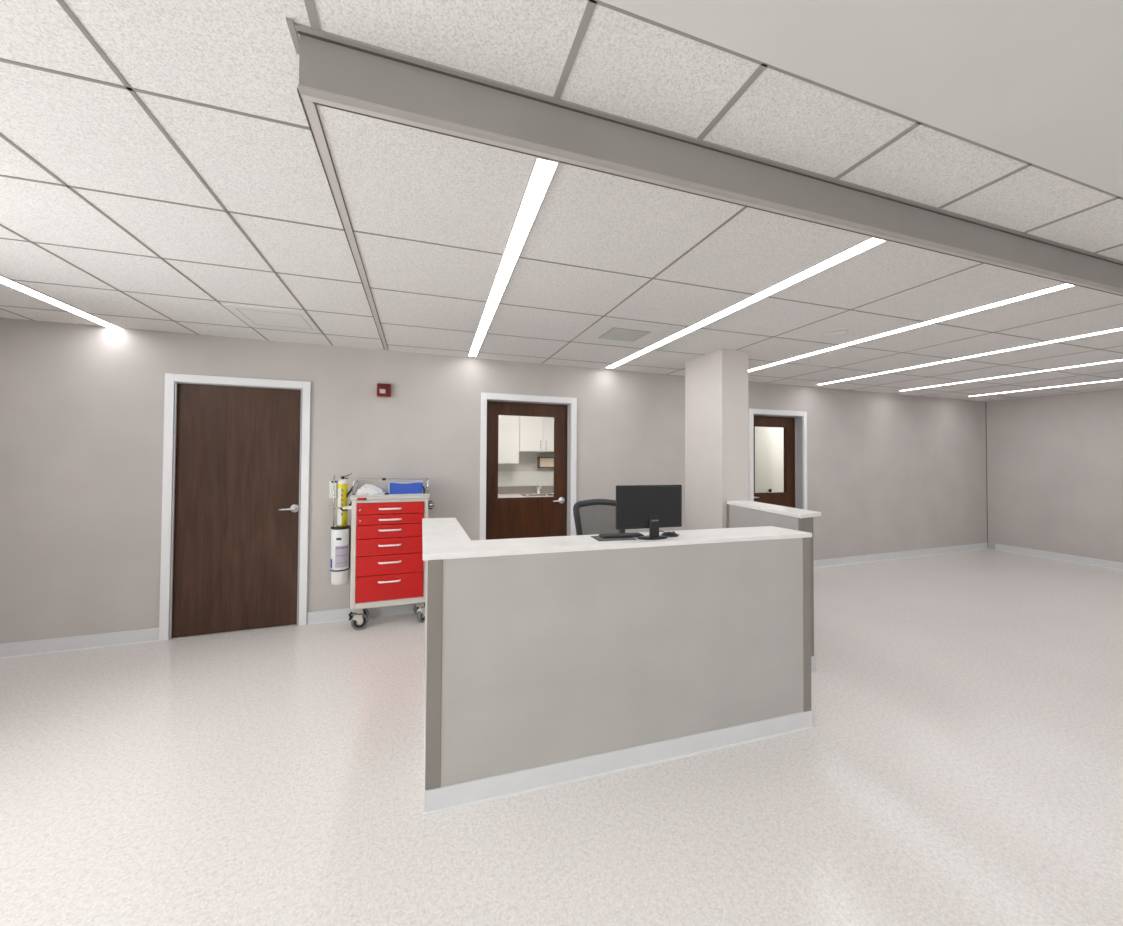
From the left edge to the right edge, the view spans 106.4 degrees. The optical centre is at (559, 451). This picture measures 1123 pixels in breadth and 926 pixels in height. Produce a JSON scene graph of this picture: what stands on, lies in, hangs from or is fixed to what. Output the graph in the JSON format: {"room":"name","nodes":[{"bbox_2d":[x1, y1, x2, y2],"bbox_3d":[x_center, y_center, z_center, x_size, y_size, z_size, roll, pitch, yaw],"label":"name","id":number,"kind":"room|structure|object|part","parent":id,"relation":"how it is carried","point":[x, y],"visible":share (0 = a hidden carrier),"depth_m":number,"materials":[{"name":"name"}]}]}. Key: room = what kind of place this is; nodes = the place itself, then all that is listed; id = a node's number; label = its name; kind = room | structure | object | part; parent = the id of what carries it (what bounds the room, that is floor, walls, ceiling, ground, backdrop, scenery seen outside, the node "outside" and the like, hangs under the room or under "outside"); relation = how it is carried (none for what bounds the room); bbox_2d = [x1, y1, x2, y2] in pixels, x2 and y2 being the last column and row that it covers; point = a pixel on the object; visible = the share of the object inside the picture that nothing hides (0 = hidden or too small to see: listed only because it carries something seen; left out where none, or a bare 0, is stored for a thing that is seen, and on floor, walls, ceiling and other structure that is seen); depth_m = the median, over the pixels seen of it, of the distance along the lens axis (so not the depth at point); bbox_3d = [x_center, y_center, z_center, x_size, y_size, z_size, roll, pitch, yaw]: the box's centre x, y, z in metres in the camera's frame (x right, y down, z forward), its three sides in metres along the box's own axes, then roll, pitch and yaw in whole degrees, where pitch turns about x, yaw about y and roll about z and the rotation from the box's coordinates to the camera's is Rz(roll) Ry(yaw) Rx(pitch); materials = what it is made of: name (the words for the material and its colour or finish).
{"room":"hospital nurses station","nodes":[
{"label":"hospital nurses station","id":0,"kind":"room"},
{"bbox_2d":[0,318,986,643],"bbox_3d":[1.447,0.311,5.181,12.400,2.565,0.152,1,-1,-20],"label":"wall","id":1,"kind":"structure","parent":0,"point":[82,406],"depth_m":3.88,"materials":[{"name":"grey paint"}]},
{"bbox_2d":[159,373,310,640],"bbox_3d":[-2.762,0.456,3.646,1.040,2.170,0.199,1,-1,-20],"label":"door","id":2,"kind":"structure","parent":1,"relation":"in","point":[236,451],"depth_m":3.59,"materials":[{"name":"brown wood"}]},
{"bbox_3d":[-2.391,0.509,3.705,0.149,0.072,0.061,1,-1,-20],"label":"lever handle","id":3,"kind":"part","parent":2,"relation":"part of","materials":[{"name":"silver metal"}]},
{"bbox_2d":[329,481,337,497],"bbox_3d":[-2.061,0.347,3.819,0.060,0.157,0.048,1,-1,-20],"label":"wall dispenser","id":4,"kind":"object","parent":1,"relation":"attached to","point":[331,483],"visible":0.87,"depth_m":3.80,"materials":[{"name":"white plastic"}]},
{"bbox_2d":[377,383,390,396],"bbox_3d":[-1.664,-0.577,3.969,0.124,0.124,0.062,1,-1,-20],"label":"fire alarm","id":5,"kind":"object","parent":1,"relation":"attached to","point":[383,390],"visible":1,"depth_m":3.95,"materials":[{"name":"red plastic"}]},
{"bbox_2d":[0,543,987,658],"bbox_3d":[1.466,1.539,5.078,12.390,0.105,0.018,1,-1,-20],"label":"baseboard","id":6,"kind":"structure","parent":1,"relation":"attached to","point":[55,645],"depth_m":3.39,"materials":[{"name":"plastic"}]},
{"bbox_2d":[479,392,576,539],"bbox_3d":[-0.344,0.488,4.525,1.055,2.165,0.172,1,-1,-20],"label":"door","id":7,"kind":"structure","parent":1,"relation":"in","point":[517,517],"depth_m":4.54,"materials":[{"name":"brown wood"}]},
{"bbox_3d":[-0.008,0.545,4.634,0.149,0.072,0.061,1,-1,-20],"label":"lever handle","id":8,"kind":"part","parent":7,"relation":"part of","materials":[{"name":"silver metal"}]},
{"bbox_2d":[749,409,806,509],"bbox_3d":[2.902,0.531,5.689,0.997,2.160,0.179,1,-1,-20],"label":"door","id":9,"kind":"structure","parent":1,"relation":"in","point":[794,423],"depth_m":5.78,"materials":[{"name":"brown wood"}]},
{"bbox_2d":[498,451,553,486],"bbox_3d":[-0.541,0.360,7.155,2.750,2.515,0.100,1,-1,-18],"label":"wall","id":10,"kind":"structure","parent":0,"point":[527,459],"depth_m":7.10,"materials":[{"name":"white paint"}]},
{"bbox_2d":[498,415,519,462],"bbox_3d":[-1.061,-0.324,6.765,0.764,1.038,0.333,1,-1,-18],"label":"upper cabinet","id":11,"kind":"object","parent":10,"relation":"attached to","point":[508,426],"visible":0.24,"depth_m":6.67,"materials":[{"name":"white wood"}]},
{"bbox_2d":[498,471,553,485],"bbox_3d":[-0.525,0.464,7.100,2.750,0.245,0.010,1,-1,-18],"label":"trim","id":12,"kind":"structure","parent":10,"relation":"attached to","point":[505,478],"depth_m":7.08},
{"bbox_2d":[519,416,553,451],"bbox_3d":[-0.321,-0.415,6.992,0.774,0.838,0.366,1,-1,-18],"label":"upper cabinet","id":13,"kind":"object","parent":10,"relation":"attached to","point":[536,434],"visible":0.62,"depth_m":6.81,"materials":[{"name":"wood"}]},
{"bbox_3d":[-0.461,-0.419,6.798,0.383,0.834,0.019,1,-1,-18],"label":"door","id":14,"kind":"part","parent":13,"relation":"part of","materials":[{"name":"white wood"}]},
{"bbox_3d":[-0.093,-0.415,6.919,0.383,0.834,0.019,1,-1,-18],"label":"door","id":15,"kind":"part","parent":13,"relation":"part of","materials":[{"name":"white wood"}]},
{"bbox_2d":[537,457,553,467],"bbox_3d":[-0.200,0.191,7.163,0.360,0.187,0.100,1,-1,-18],"label":"dispenser","id":16,"kind":"object","parent":10,"relation":"attached to","point":[542,462],"visible":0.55,"depth_m":7.11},
{"bbox_2d":[0,0,1122,401],"bbox_3d":[2.696,-1.001,1.441,12.400,0.044,8.220,1,-1,-18],"label":"ceiling","id":17,"kind":"structure","parent":0,"point":[164,164],"depth_m":1.54,"materials":[{"name":"tile"}]},
{"bbox_2d":[0,275,121,327],"bbox_3d":[-3.083,-1.007,1.953,0.099,0.010,2.894,1,-1,-18],"label":"recessed light","id":18,"kind":"object","parent":17,"relation":"in","point":[6,281],"visible":1,"depth_m":2.78,"materials":[{"name":"white"}]},
{"bbox_2d":[222,304,320,332],"bbox_3d":[-2.110,-0.979,3.123,0.490,0.007,0.500,1,-1,-18],"label":"access panel","id":19,"kind":"object","parent":17,"relation":"attached to","point":[252,316],"visible":1,"depth_m":3.09,"materials":[{"name":"white metal"}]},
{"bbox_2d":[468,156,559,356],"bbox_3d":[-0.457,-0.976,2.811,0.088,0.010,2.885,1,-1,-17],"label":"recessed light","id":20,"kind":"object","parent":17,"relation":"in","point":[543,170],"visible":1,"depth_m":1.91,"materials":[{"name":"white"}]},
{"bbox_2d":[572,319,678,347],"bbox_3d":[0.517,-0.956,3.456,0.660,0.011,0.600,1,-1,-19],"label":"ceiling vent","id":21,"kind":"object","parent":17,"relation":"in","point":[605,331],"visible":1,"depth_m":3.40,"materials":[{"name":"white metal"}]},
{"bbox_2d":[598,327,649,341],"bbox_3d":[0.525,-0.954,3.448,0.330,0.004,0.300,1,-1,-19],"label":"grille","id":22,"kind":"object","parent":21,"relation":"attached to","point":[623,334],"depth_m":3.42,"materials":[{"name":"white metal"}]},
{"bbox_2d":[286,17,1122,292],"bbox_3d":[3.866,-0.891,2.504,9.512,0.151,0.088,1,-1,-18],"label":"ceiling beam","id":23,"kind":"structure","parent":17,"relation":"attached to","point":[335,68],"depth_m":1.29,"materials":[{"name":"grey paint"}]},
{"bbox_2d":[605,237,887,367],"bbox_3d":[1.011,-0.958,3.315,0.100,0.010,2.924,1,-1,-18],"label":"recessed light","id":24,"kind":"object","parent":17,"relation":"in","point":[870,242],"visible":1,"depth_m":2.52,"materials":[{"name":"white"}]},
{"bbox_2d":[823,328,847,334],"bbox_3d":[2.188,-0.946,3.336,0.170,0.010,0.170,1,-1,-18],"label":"smoke detector","id":25,"kind":"object","parent":17,"relation":"attached to","point":[837,331],"visible":1,"depth_m":3.32,"materials":[{"name":"white plastic"}]},
{"bbox_2d":[748,283,1076,371],"bbox_3d":[2.493,-0.940,3.787,0.100,0.010,2.894,1,-1,-18],"label":"recessed light","id":26,"kind":"object","parent":17,"relation":"in","point":[1063,285],"visible":0.73,"depth_m":3.05,"materials":[{"name":"white"}]},
{"bbox_2d":[816,327,1122,384],"bbox_3d":[3.950,-0.923,4.277,0.099,0.010,2.914,1,-1,-18],"label":"recessed light","id":27,"kind":"object","parent":17,"relation":"in","point":[1119,328],"visible":1,"depth_m":3.94,"materials":[{"name":"white"}]},
{"bbox_2d":[898,359,1122,390],"bbox_3d":[5.423,-0.905,4.751,0.100,0.010,2.894,1,-1,-18],"label":"recessed light","id":28,"kind":"object","parent":17,"relation":"in","point":[1116,360],"visible":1,"depth_m":4.88,"materials":[{"name":"white"}]},
{"bbox_2d":[970,378,1122,396],"bbox_3d":[6.895,-0.888,5.235,0.100,0.010,2.894,1,-1,-18],"label":"recessed light","id":29,"kind":"object","parent":17,"relation":"in","point":[1121,378],"visible":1,"depth_m":5.77,"materials":[{"name":"white plastic"}]},
{"bbox_2d":[0,549,1122,925],"bbox_3d":[2.309,1.590,2.524,12.800,0.080,11.000,1,-1,-18],"label":"floor","id":30,"kind":"structure","parent":0,"point":[960,763],"depth_m":1.88,"materials":[{"name":"tile"}]},
{"bbox_2d":[349,478,434,629],"bbox_3d":[-1.510,0.894,3.815,0.705,1.313,0.334,1,-1,-20],"label":"cart","id":31,"kind":"object","parent":30,"relation":"on","point":[388,565],"visible":0.96,"depth_m":3.67,"materials":[{"name":"red metal"}]},
{"bbox_2d":[330,525,350,584],"bbox_3d":[-1.957,0.921,3.742,0.156,0.508,0.153,1,-1,-18],"label":"canister","id":32,"kind":"object","parent":31,"relation":"hanging from","point":[340,536],"visible":0.91,"depth_m":3.68,"materials":[{"name":"white plastic"}]},
{"bbox_2d":[337,473,351,526],"bbox_3d":[-1.931,0.433,3.749,0.109,0.476,0.082,0,-1,19],"label":"gas cylinder","id":33,"kind":"object","parent":32,"relation":"in","point":[342,490],"visible":0.98,"depth_m":3.72,"materials":[{"name":"yellow metal"}]},
{"bbox_2d":[333,475,352,526],"bbox_3d":[-1.907,0.444,3.704,0.178,0.465,0.057,1,-1,-9],"label":"bracket","id":34,"kind":"object","parent":31,"relation":"attached to","point":[349,506],"visible":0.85,"depth_m":3.70,"materials":[{"name":"white metal"}]},
{"bbox_2d":[355,484,387,494],"bbox_3d":[-1.679,0.342,3.763,0.290,0.099,0.143,1,-1,-20],"label":"plastic bag","id":35,"kind":"object","parent":31,"relation":"on","point":[367,489],"visible":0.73,"depth_m":3.72,"materials":[{"name":"white plastic"}]},
{"bbox_3d":[-1.493,1.192,3.696,0.546,0.218,0.042,1,-1,-20],"label":"drawer","id":36,"kind":"part","parent":31,"relation":"part of","materials":[{"name":"red metal"}]},
{"bbox_3d":[-1.486,1.136,3.661,0.192,0.016,0.036,1,-1,-20],"label":"drawer handle","id":37,"kind":"part","parent":31,"relation":"part of","materials":[{"name":"silver metal"}]},
{"bbox_3d":[-1.492,0.995,3.699,0.546,0.167,0.042,1,-1,-20],"label":"drawer","id":38,"kind":"part","parent":31,"relation":"part of","materials":[{"name":"red metal"}]},
{"bbox_3d":[-1.486,0.970,3.664,0.192,0.016,0.036,1,-1,-20],"label":"drawer handle","id":39,"kind":"part","parent":31,"relation":"part of","materials":[{"name":"silver metal"}]},
{"bbox_3d":[-1.491,0.835,3.702,0.546,0.142,0.042,1,-1,-20],"label":"drawer","id":40,"kind":"part","parent":31,"relation":"part of","materials":[{"name":"red metal"}]},
{"bbox_3d":[-1.490,0.702,3.704,0.546,0.114,0.042,1,-1,-20],"label":"drawer","id":41,"kind":"part","parent":31,"relation":"part of","materials":[{"name":"red metal"}]},
{"bbox_2d":[350,492,429,499],"bbox_3d":[-1.533,0.405,3.831,0.650,0.043,0.304,1,-1,-20],"label":"tray","id":42,"kind":"object","parent":31,"relation":"on","point":[425,495],"depth_m":3.70,"materials":[{"name":"plastic"}]},
{"bbox_3d":[-1.485,0.821,3.667,0.192,0.016,0.036,1,-1,-20],"label":"drawer handle","id":43,"kind":"part","parent":31,"relation":"part of","materials":[{"name":"silver metal"}]},
{"bbox_3d":[-1.484,0.689,3.669,0.192,0.016,0.036,1,-1,-20],"label":"drawer handle","id":44,"kind":"part","parent":31,"relation":"part of","materials":[{"name":"silver metal"}]},
{"bbox_3d":[-1.490,0.598,3.706,0.546,0.084,0.042,1,-1,-20],"label":"drawer","id":45,"kind":"part","parent":31,"relation":"part of","materials":[{"name":"red metal"}]},
{"bbox_3d":[-1.483,0.598,3.671,0.192,0.016,0.036,1,-1,-20],"label":"drawer handle","id":46,"kind":"part","parent":31,"relation":"part of","materials":[{"name":"silver metal"}]},
{"bbox_3d":[-1.489,0.503,3.708,0.546,0.096,0.042,1,-1,-20],"label":"drawer","id":47,"kind":"part","parent":31,"relation":"part of","materials":[{"name":"red metal"}]},
{"bbox_3d":[-1.483,0.503,3.672,0.192,0.016,0.036,1,-1,-20],"label":"drawer handle","id":48,"kind":"part","parent":31,"relation":"part of","materials":[{"name":"silver metal"}]},
{"bbox_3d":[-1.529,0.318,3.831,0.625,0.152,0.262,1,-1,-20],"label":"guard rail","id":49,"kind":"part","parent":31,"relation":"part of","materials":[{"name":"metal"}]},
{"bbox_2d":[388,480,422,494],"bbox_3d":[-1.410,0.334,3.845,0.294,0.122,0.153,1,-1,-21],"label":"storage box","id":50,"kind":"object","parent":31,"relation":"on","point":[394,487],"visible":0.81,"depth_m":3.78,"materials":[{"name":"blue plastic"}]},
{"bbox_2d":[573,499,625,534],"bbox_3d":[0.385,0.996,3.609,0.650,1.125,0.586,0,-1,-6],"label":"office chair","id":51,"kind":"object","parent":30,"relation":"on","point":[578,505],"visible":0.1,"depth_m":3.79,"materials":[{"name":"grey"}]},
{"bbox_2d":[423,537,813,815],"bbox_3d":[0.251,1.011,2.592,2.094,1.056,1.137,1,-1,-17],"label":"reception desk","id":52,"kind":"object","parent":30,"relation":"on","point":[543,670],"visible":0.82,"depth_m":2.00,"materials":[{"name":"grey laminate"}]},
{"bbox_3d":[-0.707,0.957,2.381,0.102,0.966,0.990,1,-1,-18],"label":"panel","id":53,"kind":"part","parent":52,"relation":"part of","materials":[{"name":"grey laminate"}]},
{"bbox_3d":[-0.551,0.945,1.840,0.062,0.961,0.125,1,-1,-17],"label":"corner post","id":54,"kind":"part","parent":52,"relation":"part of","materials":[{"name":"grey metal"}]},
{"bbox_2d":[422,518,811,560],"bbox_3d":[0.244,0.470,2.607,2.122,0.024,1.133,1,-1,-17],"label":"countertop","id":55,"kind":"structure","parent":52,"relation":"on","point":[442,538],"depth_m":2.11,"materials":[{"name":"white stone"}]},
{"bbox_2d":[590,536,636,540],"bbox_3d":[0.277,0.449,2.176,0.205,0.002,0.136,1,-1,-14],"label":"desk mat","id":56,"kind":"object","parent":55,"relation":"on","point":[598,538],"visible":0.76,"depth_m":2.15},
{"bbox_2d":[599,532,643,537],"bbox_3d":[0.324,0.443,2.212,0.230,0.012,0.072,1,-1,-13],"label":"keyboard","id":57,"kind":"object","parent":56,"relation":"on","point":[612,535],"visible":1,"depth_m":2.19,"materials":[{"name":"black plastic"}]},
{"bbox_2d":[616,485,681,539],"bbox_3d":[0.465,0.314,2.175,0.378,0.276,0.084,1,-1,-17],"label":"computer monitor","id":58,"kind":"object","parent":55,"relation":"on","point":[653,507],"visible":1,"depth_m":2.16,"materials":[{"name":"black plastic"}]},
{"bbox_2d":[661,531,677,536],"bbox_3d":[0.585,0.440,2.244,0.092,0.027,0.052,0,-1,2],"label":"computer mouse","id":59,"kind":"object","parent":55,"relation":"on","point":[668,534],"visible":0.91,"depth_m":2.23,"materials":[{"name":"black plastic"}]},
{"bbox_3d":[1.367,0.975,2.408,0.052,0.978,0.125,1,-1,-17],"label":"corner post","id":60,"kind":"part","parent":52,"relation":"part of","materials":[{"name":"grey metal"}]},
{"bbox_2d":[755,427,771,492],"bbox_3d":[3.285,0.541,7.213,0.860,2.200,0.172,1,-1,-18],"label":"tall cabinet","id":61,"kind":"object","parent":30,"relation":"on","point":[763,435],"visible":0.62,"depth_m":7.26,"materials":[{"name":"white wood"}]},
{"bbox_3d":[-0.968,1.164,6.614,0.880,0.842,0.631,1,-1,-18],"label":"base cabinet","id":62,"kind":"object","parent":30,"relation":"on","visible":0},
{"bbox_2d":[498,486,553,497],"bbox_3d":[-0.547,0.668,6.760,1.800,0.160,0.634,1,-1,-18],"label":"countertop","id":63,"kind":"structure","parent":62,"relation":"on","point":[503,492],"depth_m":7.03,"materials":[{"name":"beige laminate"}]},
{"bbox_2d":[520,494,553,496],"bbox_3d":[-0.350,0.723,6.769,0.540,0.043,0.380,1,-1,-18],"label":"sink","id":64,"kind":"object","parent":63,"relation":"in","point":[525,495],"visible":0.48,"depth_m":6.86,"materials":[{"name":"metal"}]},
{"bbox_2d":[536,481,541,493],"bbox_3d":[-0.336,0.599,6.881,0.074,0.209,0.201,1,-1,-18],"label":"faucet","id":65,"kind":"object","parent":63,"relation":"on","point":[539,487],"visible":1,"depth_m":6.93,"materials":[{"name":"silver metal"}]},
{"bbox_3d":[-0.334,0.626,6.881,0.070,0.155,0.201,1,-1,-18],"label":"spout","id":66,"kind":"part","parent":65,"relation":"part of","materials":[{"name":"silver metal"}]},
{"bbox_2d":[685,349,748,529],"bbox_3d":[1.535,0.318,4.153,0.278,2.515,0.590,1,-1,-18],"label":"wall column","id":67,"kind":"structure","parent":0,"point":[716,382],"depth_m":3.95,"materials":[{"name":"paint"}]},
{"bbox_2d":[726,504,814,671],"bbox_3d":[1.681,1.020,3.404,0.174,1.084,0.951,1,-1,-10],"label":"wall partition","id":68,"kind":"structure","parent":0,"point":[736,516],"depth_m":3.20,"materials":[{"name":"grey paint"}]},
{"bbox_2d":[727,500,820,517],"bbox_3d":[1.724,0.464,3.419,0.245,0.028,0.966,1,-1,-9],"label":"ledge","id":69,"kind":"object","parent":68,"relation":"on","point":[783,510],"visible":1,"depth_m":3.28,"materials":[{"name":"white laminate"}]},
{"bbox_2d":[772,427,783,491],"bbox_3d":[3.309,0.387,7.369,3.500,2.515,0.100,1,-1,-18],"label":"wall","id":70,"kind":"structure","parent":0,"point":[777,433],"depth_m":7.51,"materials":[{"name":"white paint"}]},
{"bbox_2d":[986,388,1122,562],"bbox_3d":[8.660,0.320,3.345,0.150,2.565,8.150,1,-1,-18],"label":"wall","id":71,"kind":"structure","parent":0,"point":[1055,462],"depth_m":6.38,"materials":[{"name":"grey paint"}]},
{"bbox_2d":[995,544,1122,569],"bbox_3d":[8.581,1.548,3.272,0.018,0.105,8.000,1,-1,-18],"label":"baseboard","id":72,"kind":"structure","parent":71,"relation":"attached to","point":[1025,551],"depth_m":6.33,"materials":[{"name":"plastic"}]}
]}

